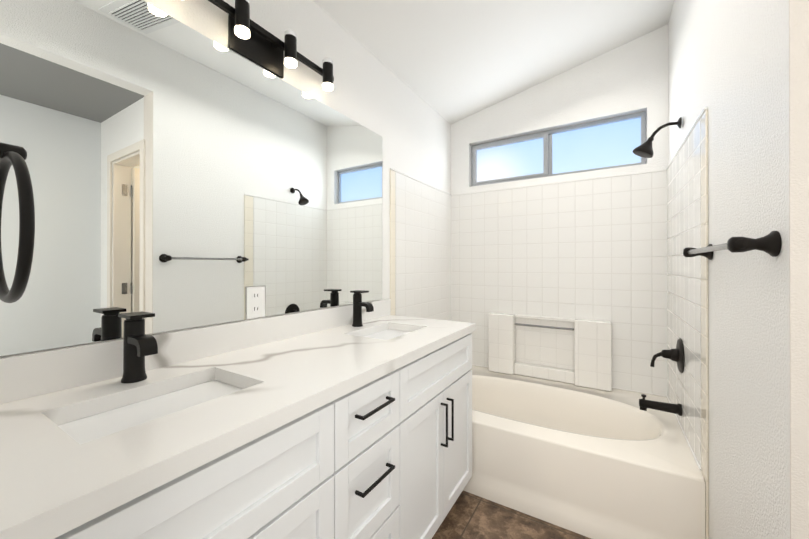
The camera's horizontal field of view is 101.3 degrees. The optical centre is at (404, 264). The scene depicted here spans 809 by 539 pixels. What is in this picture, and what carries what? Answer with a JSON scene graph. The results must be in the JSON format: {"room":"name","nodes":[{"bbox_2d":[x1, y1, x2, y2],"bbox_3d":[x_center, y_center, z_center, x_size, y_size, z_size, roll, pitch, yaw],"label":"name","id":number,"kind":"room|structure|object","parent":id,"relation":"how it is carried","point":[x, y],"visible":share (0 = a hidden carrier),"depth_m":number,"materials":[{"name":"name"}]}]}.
{"room":"bathroom","nodes":[
{"label":"bathroom","id":0,"kind":"room"},
{"bbox_2d":[0,0,450,357],"bbox_3d":[-0.768,-0.089,1.097,0.120,2.600,4.537,0,0,32],"label":"wall","id":1,"kind":"structure","parent":0,"point":[373,93],"depth_m":1.81,"materials":[{"name":"white paint"}]},
{"bbox_2d":[0,0,382,355],"bbox_3d":[-0.552,-0.283,1.327,0.005,0.981,1.595,0,0,32],"label":"mirror","id":2,"kind":"object","parent":1,"relation":"attached to","point":[183,176],"visible":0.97,"depth_m":1.01,"materials":[{"name":"clear glass"}]},
{"bbox_2d":[0,299,390,402],"bbox_3d":[-0.529,0.261,1.347,0.019,0.100,1.664,0,0,32],"label":"backsplash","id":3,"kind":"structure","parent":1,"relation":"attached to","point":[37,373],"depth_m":1.00,"materials":[{"name":"white stone"}]},
{"bbox_2d":[245,286,264,318],"bbox_3d":[-0.577,0.146,1.282,0.010,0.118,0.077,0,0,32],"label":"electrical outlet cover","id":4,"kind":"object","parent":1,"relation":"attached to","point":[254,302],"visible":1,"depth_m":1.27,"materials":[{"name":"white plastic"}]},
{"bbox_2d":[208,0,333,90],"bbox_3d":[-0.535,-0.861,1.270,0.096,0.160,0.753,0,0,32],"label":"vanity light","id":5,"kind":"object","parent":1,"relation":"attached to","point":[253,41],"visible":1,"depth_m":1.30,"materials":[{"name":"black metal"}]},
{"bbox_2d":[390,170,394,314],"bbox_3d":[-0.075,0.308,2.105,0.008,1.810,0.058,0,0,32],"label":"trim","id":6,"kind":"structure","parent":1,"relation":"attached to","point":[392,235],"depth_m":2.10,"materials":[{"name":"beige tile"}]},
{"bbox_2d":[395,172,450,320],"bbox_3d":[0.172,0.122,2.509,0.008,1.436,0.889,0,0,32],"label":"wall tile","id":7,"kind":"structure","parent":1,"relation":"attached to","point":[422,250],"depth_m":2.42,"materials":[{"name":"white tile"}]},
{"bbox_2d":[313,0,673,123],"bbox_3d":[-0.078,-1.445,0.677,1.740,0.480,4.537,0,0,32],"label":"ceiling","id":8,"kind":"structure","parent":0,"point":[451,61],"depth_m":2.00,"materials":[{"name":"white paint"}]},
{"bbox_2d":[432,491,590,538],"bbox_3d":[-0.129,1.260,0.702,1.620,0.100,4.537,0,0,32],"label":"floor","id":9,"kind":"structure","parent":0,"point":[470,516],"depth_m":1.54,"materials":[{"name":"tile"}]},
{"bbox_2d":[36,327,475,538],"bbox_3d":[-0.293,0.780,1.183,0.592,0.862,1.625,0,0,32],"label":"bathroom vanity","id":10,"kind":"object","parent":9,"relation":"on","point":[330,423],"depth_m":0.87,"materials":[{"name":"white paint"}]},
{"bbox_2d":[0,315,475,538],"bbox_3d":[-0.296,0.330,1.204,0.566,0.038,1.664,0,0,32],"label":"countertop","id":11,"kind":"structure","parent":10,"relation":"on","point":[53,469],"depth_m":0.70,"materials":[{"name":"white stone"}]},
{"bbox_2d":[118,311,157,382],"bbox_3d":[-0.699,0.220,0.874,0.116,0.178,0.055,0,0,32],"label":"faucet","id":12,"kind":"object","parent":11,"relation":"on","point":[139,344],"visible":1,"depth_m":0.87,"materials":[{"name":"black metal"}]},
{"bbox_2d":[72,379,231,434],"bbox_3d":[-0.565,0.408,0.785,0.248,0.145,0.368,0,0,32],"label":"sink","id":13,"kind":"object","parent":11,"relation":"in","point":[119,413],"depth_m":0.81,"materials":[{"name":"white ceramic"}]},
{"bbox_2d":[350,290,373,326],"bbox_3d":[-0.213,0.222,1.667,0.116,0.178,0.055,0,0,32],"label":"faucet","id":14,"kind":"object","parent":11,"relation":"on","point":[358,303],"visible":1,"depth_m":1.66,"materials":[{"name":"black metal"}]},
{"bbox_2d":[368,327,407,338],"bbox_3d":[-0.079,0.410,1.578,0.248,0.145,0.368,0,0,32],"label":"sink","id":15,"kind":"object","parent":11,"relation":"in","point":[387,331],"depth_m":1.71,"materials":[{"name":"white ceramic"}]},
{"bbox_2d":[463,365,704,538],"bbox_3d":[0.782,1.025,2.074,1.482,0.376,0.989,0,0,32],"label":"bathtub","id":16,"kind":"object","parent":9,"relation":"on","point":[593,463],"visible":0.81,"depth_m":1.60,"materials":[{"name":"white ceramic"}]},
{"bbox_2d":[472,364,700,469],"bbox_3d":[0.809,0.838,2.118,1.486,0.008,0.890,0,0,32],"label":"trim","id":17,"kind":"structure","parent":16,"relation":"on","point":[698,465],"depth_m":1.92,"materials":[{"name":"white"}]},
{"bbox_2d":[451,24,667,194],"bbox_3d":[1.127,-0.261,2.526,1.620,2.950,0.120,0,0,32],"label":"wall","id":18,"kind":"structure","parent":0,"point":[630,77],"depth_m":2.36,"materials":[{"name":"white paint"}]},
{"bbox_2d":[471,111,645,186],"bbox_3d":[1.106,-0.845,2.554,1.221,0.365,0.046,0,0,32],"label":"window","id":19,"kind":"structure","parent":18,"relation":"in","point":[614,142],"depth_m":2.51,"materials":[{"name":"glass"}]},
{"bbox_2d":[451,171,666,395],"bbox_3d":[1.043,0.122,2.502,1.500,1.436,0.008,0,0,32],"label":"wall tile","id":20,"kind":"structure","parent":18,"relation":"attached to","point":[595,249],"depth_m":2.38,"materials":[{"name":"white tile"}]},
{"bbox_2d":[390,107,707,195],"bbox_3d":[0.788,-0.603,2.088,1.500,0.012,0.982,0,0,32],"label":"cap","id":21,"kind":"object","parent":20,"relation":"on","point":[694,125],"visible":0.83,"depth_m":2.29,"materials":[{"name":"white tile"}]},
{"bbox_2d":[488,313,611,390],"bbox_3d":[1.039,0.616,2.446,0.830,0.454,0.085,0,0,32],"label":"shower niche","id":22,"kind":"object","parent":20,"relation":"attached to","point":[577,352],"visible":1,"depth_m":2.44,"materials":[{"name":"tile"}]},
{"bbox_2d":[668,0,789,538],"bbox_3d":[1.318,-0.264,1.373,0.150,2.950,1.647,0,0,32],"label":"wall","id":23,"kind":"structure","parent":0,"point":[728,63],"depth_m":0.88,"materials":[{"name":"white paint"}]},
{"bbox_2d":[633,117,681,157],"bbox_3d":[1.340,-0.668,1.766,0.206,0.185,0.100,0,0,32],"label":"shower head","id":24,"kind":"object","parent":23,"relation":"attached to","point":[644,149],"visible":1,"depth_m":1.76},
{"bbox_2d":[667,118,700,467],"bbox_3d":[1.444,0.120,1.729,0.008,1.436,0.889,0,0,32],"label":"wall tile","id":25,"kind":"structure","parent":23,"relation":"attached to","point":[683,232],"depth_m":1.60,"materials":[{"name":"white tile"}]},
{"bbox_2d":[639,394,681,415],"bbox_3d":[1.351,0.743,1.756,0.180,0.082,0.060,0,0,32],"label":"tub spout","id":26,"kind":"object","parent":25,"relation":"attached to","point":[644,404],"visible":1,"depth_m":1.74,"materials":[{"name":"black metal"}]},
{"bbox_2d":[650,338,684,372],"bbox_3d":[1.373,0.470,1.744,0.130,0.176,0.176,0,0,32],"label":"shower valve","id":27,"kind":"object","parent":25,"relation":"attached to","point":[677,355],"visible":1,"depth_m":1.70,"materials":[{"name":"black metal"}]},
{"bbox_2d":[701,110,708,538],"bbox_3d":[1.190,0.306,1.314,0.008,1.810,0.085,0,0,32],"label":"trim","id":28,"kind":"structure","parent":23,"relation":"attached to","point":[704,327],"depth_m":1.29,"materials":[{"name":"white tile"}]},
{"bbox_2d":[683,231,781,259],"bbox_3d":[0.969,-0.048,1.025,0.082,0.060,0.642,0,0,32],"label":"towel bar","id":29,"kind":"object","parent":23,"relation":"attached to","point":[770,243],"visible":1,"depth_m":0.78,"materials":[{"name":"black metal"}]},
{"bbox_2d":[789,0,808,538],"bbox_3d":[0.882,0.010,0.671,0.140,2.400,0.003,0,0,32],"label":"door frame","id":30,"kind":"structure","parent":0,"point":[799,226],"depth_m":0.70,"materials":[{"name":"beige paint"}]},
{"bbox_3d":[-0.671,-0.091,0.394,0.780,2.600,0.100,0,0,32],"label":"wall","id":31,"kind":"structure","parent":0,"visible":0},
{"bbox_2d":[0,142,34,302],"bbox_3d":[-0.452,-0.050,0.356,0.168,0.186,0.063,0,0,32],"label":"towel ring","id":32,"kind":"object","parent":31,"relation":"attached to","point":[15,156],"visible":1,"depth_m":0.34,"materials":[{"name":"black metal"}]}
]}

